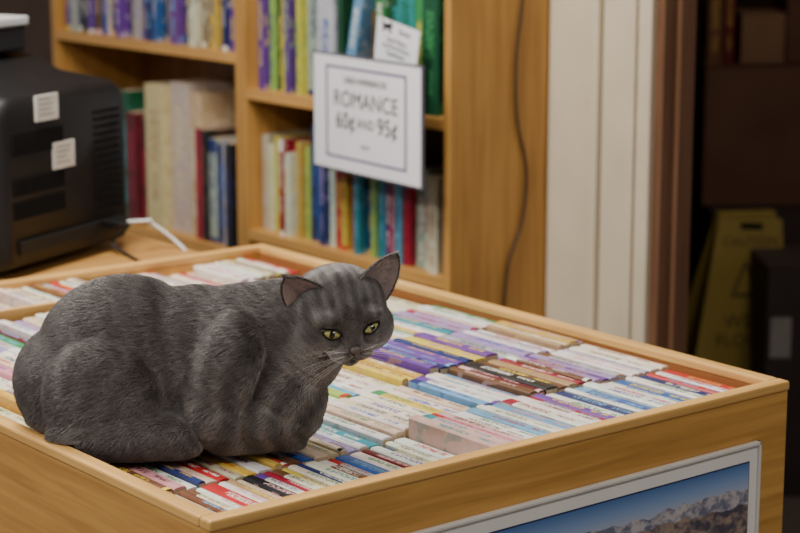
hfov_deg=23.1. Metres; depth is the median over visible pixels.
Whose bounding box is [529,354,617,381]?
paperback
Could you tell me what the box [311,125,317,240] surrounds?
book
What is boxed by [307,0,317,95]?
book
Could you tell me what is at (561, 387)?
paperback
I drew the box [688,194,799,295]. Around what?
cardboard box
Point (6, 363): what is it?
paperback
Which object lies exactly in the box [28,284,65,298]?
paperback
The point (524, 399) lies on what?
paperback
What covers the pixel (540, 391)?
paperback
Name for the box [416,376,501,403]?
paperback
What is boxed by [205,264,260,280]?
paperback
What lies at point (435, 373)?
paperback
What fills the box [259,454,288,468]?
paperback
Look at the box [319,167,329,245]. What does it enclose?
book
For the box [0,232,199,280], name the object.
desk
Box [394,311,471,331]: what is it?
paperback
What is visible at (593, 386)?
paperback
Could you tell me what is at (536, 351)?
paperback
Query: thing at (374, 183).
book
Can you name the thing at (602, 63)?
trim
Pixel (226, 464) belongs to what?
paperback
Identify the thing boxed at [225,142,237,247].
book
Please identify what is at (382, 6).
book
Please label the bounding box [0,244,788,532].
bin
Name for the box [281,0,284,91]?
book
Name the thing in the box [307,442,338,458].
paperback
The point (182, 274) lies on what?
paperback
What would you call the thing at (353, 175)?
book
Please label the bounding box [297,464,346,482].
paperback
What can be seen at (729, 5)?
book
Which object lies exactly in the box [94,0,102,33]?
book
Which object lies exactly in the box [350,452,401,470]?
paperback
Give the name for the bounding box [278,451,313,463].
paperback
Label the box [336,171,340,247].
book
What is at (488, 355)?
paperback
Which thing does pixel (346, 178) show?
book
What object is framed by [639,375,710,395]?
paperback
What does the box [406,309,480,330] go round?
paperback
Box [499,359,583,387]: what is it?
paperback
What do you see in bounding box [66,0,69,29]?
book
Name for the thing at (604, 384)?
paperback
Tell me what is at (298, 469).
paperback
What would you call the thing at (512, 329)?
paperback
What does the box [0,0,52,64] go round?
wall
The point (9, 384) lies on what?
paperback
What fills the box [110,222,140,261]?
cable
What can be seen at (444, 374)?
paperback
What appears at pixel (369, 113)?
price sign
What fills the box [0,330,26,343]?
paperback
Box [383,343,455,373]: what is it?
paperback
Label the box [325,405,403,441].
paperback
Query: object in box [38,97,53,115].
print
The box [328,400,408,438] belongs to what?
paperback
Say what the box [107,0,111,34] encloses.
book
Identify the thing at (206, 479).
paperback
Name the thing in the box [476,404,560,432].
paperback
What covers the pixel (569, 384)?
paperback
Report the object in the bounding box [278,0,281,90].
book
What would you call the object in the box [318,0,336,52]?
book
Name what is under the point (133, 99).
book
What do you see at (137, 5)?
book
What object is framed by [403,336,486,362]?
paperback
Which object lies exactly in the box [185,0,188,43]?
book
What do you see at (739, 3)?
wall
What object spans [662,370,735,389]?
paperback
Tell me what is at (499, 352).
paperback
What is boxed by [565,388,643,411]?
paperback
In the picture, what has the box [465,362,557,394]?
paperback
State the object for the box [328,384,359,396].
paperback
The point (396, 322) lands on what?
paperback
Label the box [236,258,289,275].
paperback
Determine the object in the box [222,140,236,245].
book
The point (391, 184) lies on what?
book
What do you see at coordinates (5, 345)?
paperback
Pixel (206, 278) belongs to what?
paperback
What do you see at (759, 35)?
cardboard box
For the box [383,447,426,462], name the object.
paperback
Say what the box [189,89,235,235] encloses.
book
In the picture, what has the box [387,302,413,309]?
paperback
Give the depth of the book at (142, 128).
4.93 m
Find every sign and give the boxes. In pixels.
[313,50,424,190]
[686,209,782,370]
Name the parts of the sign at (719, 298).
handle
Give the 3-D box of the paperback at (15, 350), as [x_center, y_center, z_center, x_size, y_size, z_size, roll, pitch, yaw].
[-0.535,0.194,2.925,0.018,0.117,0.171,-9,15,-38]
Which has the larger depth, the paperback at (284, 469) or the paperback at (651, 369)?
the paperback at (651, 369)
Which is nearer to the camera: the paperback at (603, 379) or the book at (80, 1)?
the paperback at (603, 379)
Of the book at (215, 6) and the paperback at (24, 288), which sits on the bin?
the paperback at (24, 288)
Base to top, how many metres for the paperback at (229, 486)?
0.102 m
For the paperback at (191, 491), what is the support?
on the bin
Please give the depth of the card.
3.99 m
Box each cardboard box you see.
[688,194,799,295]
[691,54,799,205]
[734,8,785,63]
[751,245,799,495]
[772,0,799,62]
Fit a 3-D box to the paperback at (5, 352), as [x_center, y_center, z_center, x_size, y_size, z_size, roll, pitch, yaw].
[-0.545,0.197,2.915,0.010,0.114,0.171,-9,15,-38]
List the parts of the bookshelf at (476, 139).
panel, shelf, shelf, panel, panel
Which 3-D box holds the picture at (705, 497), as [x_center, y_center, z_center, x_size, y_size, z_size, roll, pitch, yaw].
[0.168,0.577,2.494,0.790,0.529,0.001,-9,15,-38]
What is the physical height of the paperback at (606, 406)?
0.120 m
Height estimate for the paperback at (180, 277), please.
0.105 m
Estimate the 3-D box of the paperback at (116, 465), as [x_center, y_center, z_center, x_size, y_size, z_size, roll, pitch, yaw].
[-0.329,0.304,2.419,0.014,0.105,0.171,-11,16,-37]
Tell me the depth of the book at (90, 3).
5.03 m
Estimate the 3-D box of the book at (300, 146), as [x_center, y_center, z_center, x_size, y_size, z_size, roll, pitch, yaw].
[-0.175,-0.179,4.451,0.140,0.220,0.016,-9,15,-38]
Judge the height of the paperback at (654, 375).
0.117 m
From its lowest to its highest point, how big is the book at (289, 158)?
0.190 m
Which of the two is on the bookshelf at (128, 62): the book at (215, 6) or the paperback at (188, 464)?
the book at (215, 6)
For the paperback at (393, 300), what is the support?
on the bin
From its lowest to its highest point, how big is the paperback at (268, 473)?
0.102 m
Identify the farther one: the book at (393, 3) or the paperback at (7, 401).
the book at (393, 3)
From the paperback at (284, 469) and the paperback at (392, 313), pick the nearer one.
the paperback at (284, 469)
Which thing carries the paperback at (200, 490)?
on the bin
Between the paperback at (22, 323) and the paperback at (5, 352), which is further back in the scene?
the paperback at (22, 323)
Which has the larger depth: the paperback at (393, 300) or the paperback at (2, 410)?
the paperback at (393, 300)
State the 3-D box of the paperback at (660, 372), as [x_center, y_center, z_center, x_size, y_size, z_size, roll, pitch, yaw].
[0.426,0.223,2.781,0.014,0.118,0.170,-8,14,-38]
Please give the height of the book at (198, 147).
0.270 m
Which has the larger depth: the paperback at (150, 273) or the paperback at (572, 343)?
the paperback at (150, 273)
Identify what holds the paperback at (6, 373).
on the bin
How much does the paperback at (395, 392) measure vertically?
0.112 m
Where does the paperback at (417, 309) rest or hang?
on the bin
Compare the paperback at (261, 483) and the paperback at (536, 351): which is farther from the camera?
the paperback at (536, 351)
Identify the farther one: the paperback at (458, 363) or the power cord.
the power cord
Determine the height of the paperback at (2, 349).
0.111 m
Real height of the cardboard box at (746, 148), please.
0.409 m
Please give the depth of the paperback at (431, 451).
2.51 m
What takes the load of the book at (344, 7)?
on the bookshelf at (476, 139)
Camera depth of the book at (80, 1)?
5.09 m
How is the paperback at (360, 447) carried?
on the bin
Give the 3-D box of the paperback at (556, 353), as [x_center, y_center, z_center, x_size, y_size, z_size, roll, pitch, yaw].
[0.284,0.199,2.893,0.014,0.119,0.170,-8,14,-38]
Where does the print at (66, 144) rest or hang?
on the monitor
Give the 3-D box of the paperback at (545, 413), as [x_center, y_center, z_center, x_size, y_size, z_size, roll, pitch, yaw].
[0.199,0.255,2.606,0.020,0.125,0.172,-9,15,-38]
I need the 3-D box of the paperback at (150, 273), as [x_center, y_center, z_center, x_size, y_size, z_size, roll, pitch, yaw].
[-0.407,0.078,3.493,0.012,0.116,0.171,-9,15,-38]
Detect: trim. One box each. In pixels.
[546,0,656,343]
[648,0,696,353]
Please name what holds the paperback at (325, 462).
on the bin
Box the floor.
[782,496,799,532]
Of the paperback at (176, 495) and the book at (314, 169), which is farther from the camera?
the book at (314, 169)
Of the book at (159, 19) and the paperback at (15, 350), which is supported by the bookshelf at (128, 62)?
the book at (159, 19)
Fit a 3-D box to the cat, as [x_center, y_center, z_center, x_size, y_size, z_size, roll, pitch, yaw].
[-0.238,0.098,2.504,0.505,0.254,0.248,0,12,0]
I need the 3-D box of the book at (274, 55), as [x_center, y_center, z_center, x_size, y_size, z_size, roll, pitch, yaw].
[-0.231,-0.522,4.471,0.150,0.230,0.018,-9,15,-38]
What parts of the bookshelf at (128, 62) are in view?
panel, shelf, shelf, panel, panel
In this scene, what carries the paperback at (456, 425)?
on the bin
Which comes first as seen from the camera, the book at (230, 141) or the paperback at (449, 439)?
the paperback at (449, 439)
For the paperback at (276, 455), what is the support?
on the bin
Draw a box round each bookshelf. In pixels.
[51,0,243,251]
[240,0,549,317]
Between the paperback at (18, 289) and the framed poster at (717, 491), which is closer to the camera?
the framed poster at (717, 491)
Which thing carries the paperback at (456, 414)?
on the bin
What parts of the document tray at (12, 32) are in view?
tray lid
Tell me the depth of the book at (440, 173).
4.07 m
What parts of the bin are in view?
panel, panel, panel, panel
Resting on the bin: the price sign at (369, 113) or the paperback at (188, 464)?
the paperback at (188, 464)
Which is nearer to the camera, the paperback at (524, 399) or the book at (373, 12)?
the paperback at (524, 399)
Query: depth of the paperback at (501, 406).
2.59 m
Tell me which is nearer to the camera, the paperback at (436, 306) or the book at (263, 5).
the paperback at (436, 306)
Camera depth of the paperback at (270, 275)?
3.55 m
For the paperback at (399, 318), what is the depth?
3.11 m
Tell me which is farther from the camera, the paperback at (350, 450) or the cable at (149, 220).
the cable at (149, 220)
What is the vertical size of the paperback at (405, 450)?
0.103 m
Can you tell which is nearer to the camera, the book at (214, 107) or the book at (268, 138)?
the book at (268, 138)
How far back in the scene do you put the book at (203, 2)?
4.65 m
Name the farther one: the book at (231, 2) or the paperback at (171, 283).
the book at (231, 2)
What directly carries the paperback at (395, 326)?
on the bin
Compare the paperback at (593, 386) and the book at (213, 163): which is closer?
the paperback at (593, 386)
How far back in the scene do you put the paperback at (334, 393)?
2.73 m
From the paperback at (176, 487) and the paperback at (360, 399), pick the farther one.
the paperback at (360, 399)
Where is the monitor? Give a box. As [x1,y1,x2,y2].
[0,49,129,272]
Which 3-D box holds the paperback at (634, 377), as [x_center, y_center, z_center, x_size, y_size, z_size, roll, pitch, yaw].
[0.387,0.229,2.753,0.010,0.118,0.172,-8,14,-38]
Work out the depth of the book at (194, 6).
4.65 m
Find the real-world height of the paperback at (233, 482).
0.101 m
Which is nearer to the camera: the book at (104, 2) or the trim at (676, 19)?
the trim at (676, 19)
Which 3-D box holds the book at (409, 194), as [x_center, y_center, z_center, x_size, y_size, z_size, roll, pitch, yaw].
[0.068,-0.098,4.157,0.140,0.180,0.025,-9,15,-38]
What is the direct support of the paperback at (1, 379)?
on the bin
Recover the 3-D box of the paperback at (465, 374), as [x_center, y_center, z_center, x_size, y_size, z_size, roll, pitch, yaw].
[0.131,0.220,2.777,0.015,0.125,0.172,-9,15,-38]
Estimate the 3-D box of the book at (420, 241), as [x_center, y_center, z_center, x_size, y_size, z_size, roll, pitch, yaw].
[0.099,-0.110,4.139,0.140,0.210,0.035,-9,15,-38]
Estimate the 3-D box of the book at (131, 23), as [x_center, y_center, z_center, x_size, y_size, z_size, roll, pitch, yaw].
[-0.610,-0.716,4.937,0.148,0.268,0.033,-9,15,-38]
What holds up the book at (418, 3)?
on the bookshelf at (476, 139)
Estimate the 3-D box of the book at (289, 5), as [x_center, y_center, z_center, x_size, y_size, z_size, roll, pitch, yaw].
[-0.195,-0.520,4.409,0.150,0.250,0.018,-9,15,-38]
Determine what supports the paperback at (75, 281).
on the bin
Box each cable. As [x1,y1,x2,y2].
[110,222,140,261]
[127,218,186,250]
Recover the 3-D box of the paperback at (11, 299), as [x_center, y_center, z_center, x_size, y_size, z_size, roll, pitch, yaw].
[-0.643,0.110,3.309,0.012,0.126,0.171,-7,13,-38]
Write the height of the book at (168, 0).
0.237 m
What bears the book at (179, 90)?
on the bookshelf at (128, 62)
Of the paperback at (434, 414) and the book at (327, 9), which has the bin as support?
the paperback at (434, 414)
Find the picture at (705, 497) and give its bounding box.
[496,463,748,532]
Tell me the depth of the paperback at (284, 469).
2.40 m
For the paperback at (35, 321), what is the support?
on the bin
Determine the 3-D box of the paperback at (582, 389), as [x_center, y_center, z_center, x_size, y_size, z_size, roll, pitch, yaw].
[0.300,0.241,2.686,0.023,0.120,0.172,-10,15,-37]
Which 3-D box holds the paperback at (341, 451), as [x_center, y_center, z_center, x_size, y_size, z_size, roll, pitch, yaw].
[-0.125,0.271,2.579,0.010,0.104,0.171,-9,15,-38]
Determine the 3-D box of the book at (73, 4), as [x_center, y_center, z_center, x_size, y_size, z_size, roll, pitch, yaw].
[-0.790,-0.736,5.134,0.165,0.229,0.024,-9,15,-38]
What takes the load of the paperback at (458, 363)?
on the bin
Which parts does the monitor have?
panel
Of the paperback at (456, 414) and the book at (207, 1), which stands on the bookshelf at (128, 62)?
the book at (207, 1)
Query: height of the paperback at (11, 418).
0.104 m
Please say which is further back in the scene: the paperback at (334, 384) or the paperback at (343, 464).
the paperback at (334, 384)
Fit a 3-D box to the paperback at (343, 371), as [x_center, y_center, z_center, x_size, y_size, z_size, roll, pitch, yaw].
[-0.057,0.212,2.850,0.015,0.111,0.170,-10,15,-37]
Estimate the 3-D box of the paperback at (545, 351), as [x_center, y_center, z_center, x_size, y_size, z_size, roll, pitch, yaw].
[0.168,0.172,3.028,0.012,0.119,0.171,-10,15,-37]
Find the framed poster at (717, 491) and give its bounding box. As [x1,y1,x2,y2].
[411,440,761,532]
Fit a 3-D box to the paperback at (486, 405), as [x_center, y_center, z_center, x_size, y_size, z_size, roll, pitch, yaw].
[0.170,0.261,2.586,0.015,0.122,0.172,-9,15,-38]
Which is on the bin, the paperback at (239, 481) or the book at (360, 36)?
the paperback at (239, 481)
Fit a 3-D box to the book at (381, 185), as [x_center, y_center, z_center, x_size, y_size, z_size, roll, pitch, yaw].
[0.015,-0.124,4.231,0.140,0.200,0.025,-9,15,-38]
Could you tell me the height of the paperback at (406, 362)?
0.131 m
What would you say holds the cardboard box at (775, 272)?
on the floor
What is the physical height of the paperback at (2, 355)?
0.114 m
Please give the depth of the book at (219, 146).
4.68 m
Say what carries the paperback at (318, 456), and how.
on the bin
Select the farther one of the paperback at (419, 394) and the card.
the card
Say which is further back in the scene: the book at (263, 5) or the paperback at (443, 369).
the book at (263, 5)
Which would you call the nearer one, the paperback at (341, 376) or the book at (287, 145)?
the paperback at (341, 376)
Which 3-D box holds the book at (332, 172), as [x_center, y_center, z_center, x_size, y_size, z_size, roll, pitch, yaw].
[-0.095,-0.152,4.368,0.140,0.200,0.020,-9,15,-38]
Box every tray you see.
[0,15,27,52]
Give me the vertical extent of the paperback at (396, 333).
0.121 m
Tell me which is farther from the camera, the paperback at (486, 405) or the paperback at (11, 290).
the paperback at (11, 290)
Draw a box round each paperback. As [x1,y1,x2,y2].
[0,289,40,307]
[0,303,12,308]
[0,320,35,339]
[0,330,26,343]
[0,334,23,348]
[0,341,14,348]
[0,346,7,352]
[0,352,15,362]
[0,358,14,369]
[0,365,12,380]
[0,377,8,383]
[0,386,13,393]
[0,389,21,415]
[0,407,24,422]
[0,412,24,423]
[2,351,17,357]
[5,289,46,302]
[7,381,12,388]
[8,347,20,354]
[13,288,54,301]
[14,321,39,331]
[22,287,59,300]
[23,317,43,326]
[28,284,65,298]
[35,313,45,319]
[43,284,68,292]
[50,282,73,290]
[59,281,77,287]
[66,278,84,285]
[107,463,172,493]
[117,462,186,494]
[135,462,197,490]
[140,274,181,285]
[143,460,205,487]
[148,272,188,284]
[160,460,217,484]
[170,274,211,284]
[173,460,228,483]
[176,495,214,513]
[178,491,226,512]
[180,273,221,285]
[186,273,227,284]
[186,456,244,480]
[186,489,234,509]
[193,265,250,283]
[196,488,242,508]
[197,451,256,475]
[202,483,258,506]
[203,450,272,473]
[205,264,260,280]
[214,262,266,279]
[218,482,268,502]
[221,260,276,279]
[227,480,275,499]
[232,260,282,278]
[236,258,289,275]
[237,480,280,498]
[240,454,281,469]
[243,475,296,496]
[247,259,300,275]
[255,473,304,493]
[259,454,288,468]
[264,471,313,491]
[265,451,302,465]
[272,469,322,489]
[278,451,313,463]
[282,468,328,486]
[288,465,339,485]
[295,446,328,461]
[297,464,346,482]
[305,461,358,481]
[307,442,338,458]
[308,436,346,455]
[313,434,358,454]
[315,428,368,451]
[319,460,368,478]
[320,424,380,449]
[323,413,392,446]
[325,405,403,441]
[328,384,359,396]
[328,387,351,398]
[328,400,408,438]
[328,458,373,475]
[331,383,361,393]
[332,378,373,392]
[335,455,389,474]
[337,373,390,390]
[337,398,408,424]
[339,368,397,389]
[342,363,408,387]
[349,396,413,418]
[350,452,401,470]
[358,361,415,379]
[360,358,424,377]
[360,392,431,415]
[362,449,410,467]
[369,348,438,375]
[370,446,423,465]
[371,390,450,413]
[381,347,448,373]
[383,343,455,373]
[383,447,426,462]
[385,389,459,413]
[385,441,439,461]
[387,297,422,308]
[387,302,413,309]
[387,305,405,312]
[387,340,464,366]
[392,313,456,331]
[392,314,454,335]
[392,330,412,337]
[393,338,473,364]
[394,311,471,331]
[394,320,446,336]
[394,325,419,333]
[394,328,413,334]
[394,438,454,458]
[395,386,469,411]
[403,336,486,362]
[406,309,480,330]
[408,415,501,455]
[409,379,493,407]
[413,332,497,361]
[414,308,485,330]
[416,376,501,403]
[418,305,494,326]
[423,414,510,443]
[425,374,510,400]
[431,413,516,441]
[432,305,495,322]
[433,372,513,398]
[438,412,524,440]
[441,335,518,356]
[444,374,516,396]
[449,367,537,396]
[450,332,535,356]
[452,413,529,438]
[458,411,537,437]
[459,366,544,394]
[463,330,543,353]
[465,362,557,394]
[466,408,550,435]
[472,330,548,353]
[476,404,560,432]
[477,330,555,353]
[481,362,567,391]
[486,324,564,350]
[486,405,564,429]
[488,359,576,388]
[490,323,568,348]
[492,403,572,428]
[495,320,577,347]
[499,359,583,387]
[501,399,589,426]
[505,355,591,382]
[507,321,582,346]
[514,396,601,422]
[516,356,600,383]
[523,355,608,383]
[528,396,605,419]
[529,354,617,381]
[533,394,614,418]
[540,353,626,380]
[547,393,622,416]
[551,351,637,376]
[555,391,635,414]
[558,350,643,376]
[563,349,649,375]
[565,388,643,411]
[569,346,659,372]
[574,387,651,409]
[580,344,668,371]
[583,382,668,407]
[601,383,673,403]
[608,382,680,402]
[614,380,689,400]
[626,377,701,398]
[634,377,702,395]
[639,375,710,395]
[647,373,719,393]
[655,371,726,391]
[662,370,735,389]
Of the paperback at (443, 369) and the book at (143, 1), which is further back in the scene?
the book at (143, 1)
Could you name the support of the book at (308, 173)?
on the bookshelf at (476, 139)
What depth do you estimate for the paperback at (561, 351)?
2.88 m
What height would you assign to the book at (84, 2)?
0.252 m
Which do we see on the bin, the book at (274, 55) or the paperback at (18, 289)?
the paperback at (18, 289)
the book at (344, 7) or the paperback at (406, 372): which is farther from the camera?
the book at (344, 7)
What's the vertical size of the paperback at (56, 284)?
0.124 m
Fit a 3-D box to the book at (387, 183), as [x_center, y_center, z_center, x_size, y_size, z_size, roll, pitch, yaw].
[0.029,-0.110,4.215,0.140,0.180,0.020,-9,15,-38]
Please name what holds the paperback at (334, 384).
on the bin
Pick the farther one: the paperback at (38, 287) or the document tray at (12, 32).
the document tray at (12, 32)
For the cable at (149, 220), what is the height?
0.187 m
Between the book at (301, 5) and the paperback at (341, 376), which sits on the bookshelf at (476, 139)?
the book at (301, 5)
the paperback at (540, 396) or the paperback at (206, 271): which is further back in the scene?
the paperback at (206, 271)
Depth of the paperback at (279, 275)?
3.56 m
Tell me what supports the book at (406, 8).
on the bookshelf at (476, 139)
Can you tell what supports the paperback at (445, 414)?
on the bin
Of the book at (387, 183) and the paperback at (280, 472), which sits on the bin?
the paperback at (280, 472)
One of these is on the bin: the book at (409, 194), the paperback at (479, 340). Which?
the paperback at (479, 340)
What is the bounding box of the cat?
[11,250,409,462]
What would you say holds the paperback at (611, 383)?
on the bin
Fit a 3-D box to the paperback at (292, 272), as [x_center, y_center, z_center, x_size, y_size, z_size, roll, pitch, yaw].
[-0.242,0.053,3.622,0.023,0.113,0.169,-9,15,-38]
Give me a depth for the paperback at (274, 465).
2.46 m
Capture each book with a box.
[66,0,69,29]
[69,0,79,30]
[79,0,82,30]
[82,0,87,32]
[87,0,94,32]
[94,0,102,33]
[102,0,107,34]
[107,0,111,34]
[111,0,115,35]
[115,0,130,36]
[120,88,144,217]
[125,110,144,219]
[130,0,132,36]
[132,0,142,38]
[139,117,147,224]
[142,0,145,39]
[144,78,206,230]
[145,0,152,40]
[152,0,165,41]
[165,0,168,41]
[168,0,169,42]
[169,0,185,43]
[170,76,235,233]
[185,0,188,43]
[188,0,201,46]
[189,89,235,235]
[195,124,235,239]
[201,0,206,46]
[201,126,235,240]
[206,0,209,47]
[209,0,221,49]
[209,136,235,242]
[217,143,223,243]
[222,0,229,50]
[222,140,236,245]
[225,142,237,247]
[229,0,234,51]
[258,0,270,89]
[262,129,310,228]
[269,143,275,230]
[270,0,278,89]
[274,133,310,231]
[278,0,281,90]
[279,136,310,235]
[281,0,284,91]
[284,0,296,92]
[284,152,296,236]
[296,0,307,94]
[296,140,310,238]
[305,146,311,239]
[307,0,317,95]
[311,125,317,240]
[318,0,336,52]
[318,166,319,241]
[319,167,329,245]
[330,169,335,246]
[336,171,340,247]
[337,0,353,54]
[341,172,352,249]
[347,0,375,57]
[352,174,353,249]
[353,175,353,209]
[354,175,366,254]
[367,154,424,254]
[371,10,375,58]
[371,179,377,257]
[376,0,389,30]
[378,160,435,257]
[386,182,389,254]
[389,0,397,22]
[390,183,393,252]
[394,164,438,264]
[398,0,414,29]
[403,186,416,266]
[415,0,422,64]
[416,164,443,267]
[422,0,444,115]
[424,172,443,269]
[428,175,443,274]
[698,0,723,64]
[722,0,735,64]
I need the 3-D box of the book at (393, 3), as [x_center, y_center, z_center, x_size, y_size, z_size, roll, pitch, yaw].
[0.062,-0.481,4.145,0.180,0.280,0.050,-9,15,-38]
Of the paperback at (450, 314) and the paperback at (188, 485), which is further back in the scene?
the paperback at (450, 314)
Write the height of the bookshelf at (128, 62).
2.120 m
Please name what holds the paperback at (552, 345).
on the bin
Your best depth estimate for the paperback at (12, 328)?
3.11 m
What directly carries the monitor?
on the desk
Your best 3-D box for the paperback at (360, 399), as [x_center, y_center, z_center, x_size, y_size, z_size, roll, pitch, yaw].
[-0.010,0.249,2.665,0.023,0.113,0.170,-10,15,-37]
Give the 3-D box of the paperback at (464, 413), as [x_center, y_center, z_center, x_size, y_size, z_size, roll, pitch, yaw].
[0.135,0.267,2.557,0.015,0.122,0.172,-9,15,-38]
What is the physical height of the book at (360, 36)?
0.250 m
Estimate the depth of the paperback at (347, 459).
2.46 m
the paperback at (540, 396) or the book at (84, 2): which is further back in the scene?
the book at (84, 2)
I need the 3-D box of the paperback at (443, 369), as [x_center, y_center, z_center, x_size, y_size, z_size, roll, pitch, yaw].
[0.009,0.193,2.903,0.016,0.128,0.172,-8,14,-38]
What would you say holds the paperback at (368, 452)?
on the bin
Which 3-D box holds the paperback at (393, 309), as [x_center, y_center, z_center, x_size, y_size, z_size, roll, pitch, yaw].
[-0.038,0.117,3.311,0.015,0.113,0.172,-11,16,-37]
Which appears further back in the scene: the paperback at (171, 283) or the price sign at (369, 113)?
the price sign at (369, 113)
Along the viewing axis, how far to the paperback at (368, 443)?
2.58 m
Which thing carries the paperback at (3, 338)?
on the bin
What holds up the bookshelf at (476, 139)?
on the floor
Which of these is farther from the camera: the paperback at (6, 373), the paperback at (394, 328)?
the paperback at (394, 328)
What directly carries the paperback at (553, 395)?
on the bin
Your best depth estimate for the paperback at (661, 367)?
2.91 m
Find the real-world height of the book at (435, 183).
0.200 m
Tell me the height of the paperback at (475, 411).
0.124 m
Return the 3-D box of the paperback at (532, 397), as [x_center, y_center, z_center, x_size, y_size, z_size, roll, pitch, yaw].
[0.231,0.251,2.630,0.015,0.122,0.171,-10,15,-37]
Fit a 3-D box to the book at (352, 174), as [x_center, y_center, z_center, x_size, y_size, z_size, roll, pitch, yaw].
[-0.043,-0.147,4.319,0.140,0.210,0.025,-9,15,-38]
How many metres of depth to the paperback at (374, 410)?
2.65 m
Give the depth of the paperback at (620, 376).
2.86 m
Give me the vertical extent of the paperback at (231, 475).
0.101 m
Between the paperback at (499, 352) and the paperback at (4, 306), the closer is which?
the paperback at (499, 352)
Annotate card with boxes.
[374,16,419,64]
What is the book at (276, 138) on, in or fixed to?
on the bookshelf at (476, 139)
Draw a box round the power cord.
[502,0,527,306]
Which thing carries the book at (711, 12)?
on the cardboard box at (746, 148)
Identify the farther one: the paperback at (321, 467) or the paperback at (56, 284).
the paperback at (56, 284)
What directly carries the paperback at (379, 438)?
on the bin
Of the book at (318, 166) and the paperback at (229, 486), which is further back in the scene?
the book at (318, 166)
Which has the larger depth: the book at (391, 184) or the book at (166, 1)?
the book at (166, 1)
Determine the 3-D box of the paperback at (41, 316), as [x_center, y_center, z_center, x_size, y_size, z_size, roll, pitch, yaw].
[-0.536,0.148,3.146,0.017,0.118,0.172,-7,14,-38]
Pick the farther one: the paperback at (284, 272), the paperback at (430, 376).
the paperback at (284, 272)
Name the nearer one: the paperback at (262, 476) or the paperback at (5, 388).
the paperback at (262, 476)
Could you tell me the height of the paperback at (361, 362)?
0.118 m
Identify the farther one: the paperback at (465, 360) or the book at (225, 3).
the book at (225, 3)
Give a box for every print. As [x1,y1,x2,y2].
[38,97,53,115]
[56,144,70,162]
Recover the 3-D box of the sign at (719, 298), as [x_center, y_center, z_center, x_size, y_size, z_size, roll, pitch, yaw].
[0.853,0.192,5.267,0.320,0.690,0.350,-2,12,-8]
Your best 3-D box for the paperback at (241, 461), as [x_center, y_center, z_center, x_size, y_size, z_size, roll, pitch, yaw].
[-0.220,0.288,2.504,0.023,0.102,0.171,-7,14,-38]
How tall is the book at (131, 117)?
0.280 m
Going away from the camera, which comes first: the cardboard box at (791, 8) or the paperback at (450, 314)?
the paperback at (450, 314)
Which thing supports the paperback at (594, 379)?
on the bin
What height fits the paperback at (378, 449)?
0.102 m
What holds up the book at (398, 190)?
on the bookshelf at (476, 139)
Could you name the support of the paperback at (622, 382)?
on the bin
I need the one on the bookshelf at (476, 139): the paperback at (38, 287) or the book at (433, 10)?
the book at (433, 10)
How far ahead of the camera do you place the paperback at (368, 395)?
2.68 m
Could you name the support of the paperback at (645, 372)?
on the bin
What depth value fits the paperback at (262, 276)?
3.55 m
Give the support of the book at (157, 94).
on the bookshelf at (128, 62)
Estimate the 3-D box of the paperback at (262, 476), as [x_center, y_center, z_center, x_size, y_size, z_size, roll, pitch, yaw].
[-0.120,0.318,2.360,0.013,0.100,0.172,-9,15,-38]
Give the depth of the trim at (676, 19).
3.88 m
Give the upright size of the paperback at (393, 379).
0.121 m
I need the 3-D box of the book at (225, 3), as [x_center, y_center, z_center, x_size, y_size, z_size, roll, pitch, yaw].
[-0.354,-0.625,4.577,0.141,0.235,0.018,-9,15,-38]
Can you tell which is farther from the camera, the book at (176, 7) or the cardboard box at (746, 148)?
the cardboard box at (746, 148)
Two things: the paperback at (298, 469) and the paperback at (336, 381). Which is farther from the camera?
the paperback at (336, 381)
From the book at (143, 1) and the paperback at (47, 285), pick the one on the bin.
the paperback at (47, 285)
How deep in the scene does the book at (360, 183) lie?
4.24 m
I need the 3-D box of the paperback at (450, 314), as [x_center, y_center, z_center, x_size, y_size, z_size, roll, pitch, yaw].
[0.091,0.138,3.190,0.023,0.121,0.172,-9,15,-38]
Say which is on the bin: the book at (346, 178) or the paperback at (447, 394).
the paperback at (447, 394)
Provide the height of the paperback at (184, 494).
0.102 m
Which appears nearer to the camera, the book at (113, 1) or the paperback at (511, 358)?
the paperback at (511, 358)
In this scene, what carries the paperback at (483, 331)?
on the bin
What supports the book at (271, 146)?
on the bookshelf at (476, 139)
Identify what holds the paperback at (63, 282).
on the bin
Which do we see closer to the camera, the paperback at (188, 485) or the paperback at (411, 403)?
the paperback at (188, 485)
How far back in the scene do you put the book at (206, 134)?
4.71 m
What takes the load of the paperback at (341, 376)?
on the bin
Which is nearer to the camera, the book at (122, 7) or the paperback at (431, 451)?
the paperback at (431, 451)
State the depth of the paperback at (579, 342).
2.99 m
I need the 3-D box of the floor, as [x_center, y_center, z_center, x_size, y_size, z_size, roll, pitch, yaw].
[-0.502,1.077,2.844,8.200,0.050,9.200,-9,15,-38]
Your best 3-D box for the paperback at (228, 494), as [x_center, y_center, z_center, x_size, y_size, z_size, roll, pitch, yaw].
[-0.177,0.327,2.316,0.022,0.101,0.171,-9,15,-38]
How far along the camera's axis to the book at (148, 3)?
4.80 m
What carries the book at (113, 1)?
on the bookshelf at (128, 62)
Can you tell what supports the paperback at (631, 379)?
on the bin
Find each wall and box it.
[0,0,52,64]
[695,0,771,53]
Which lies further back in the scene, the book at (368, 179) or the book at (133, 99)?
the book at (133, 99)
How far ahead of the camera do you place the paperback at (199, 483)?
2.41 m

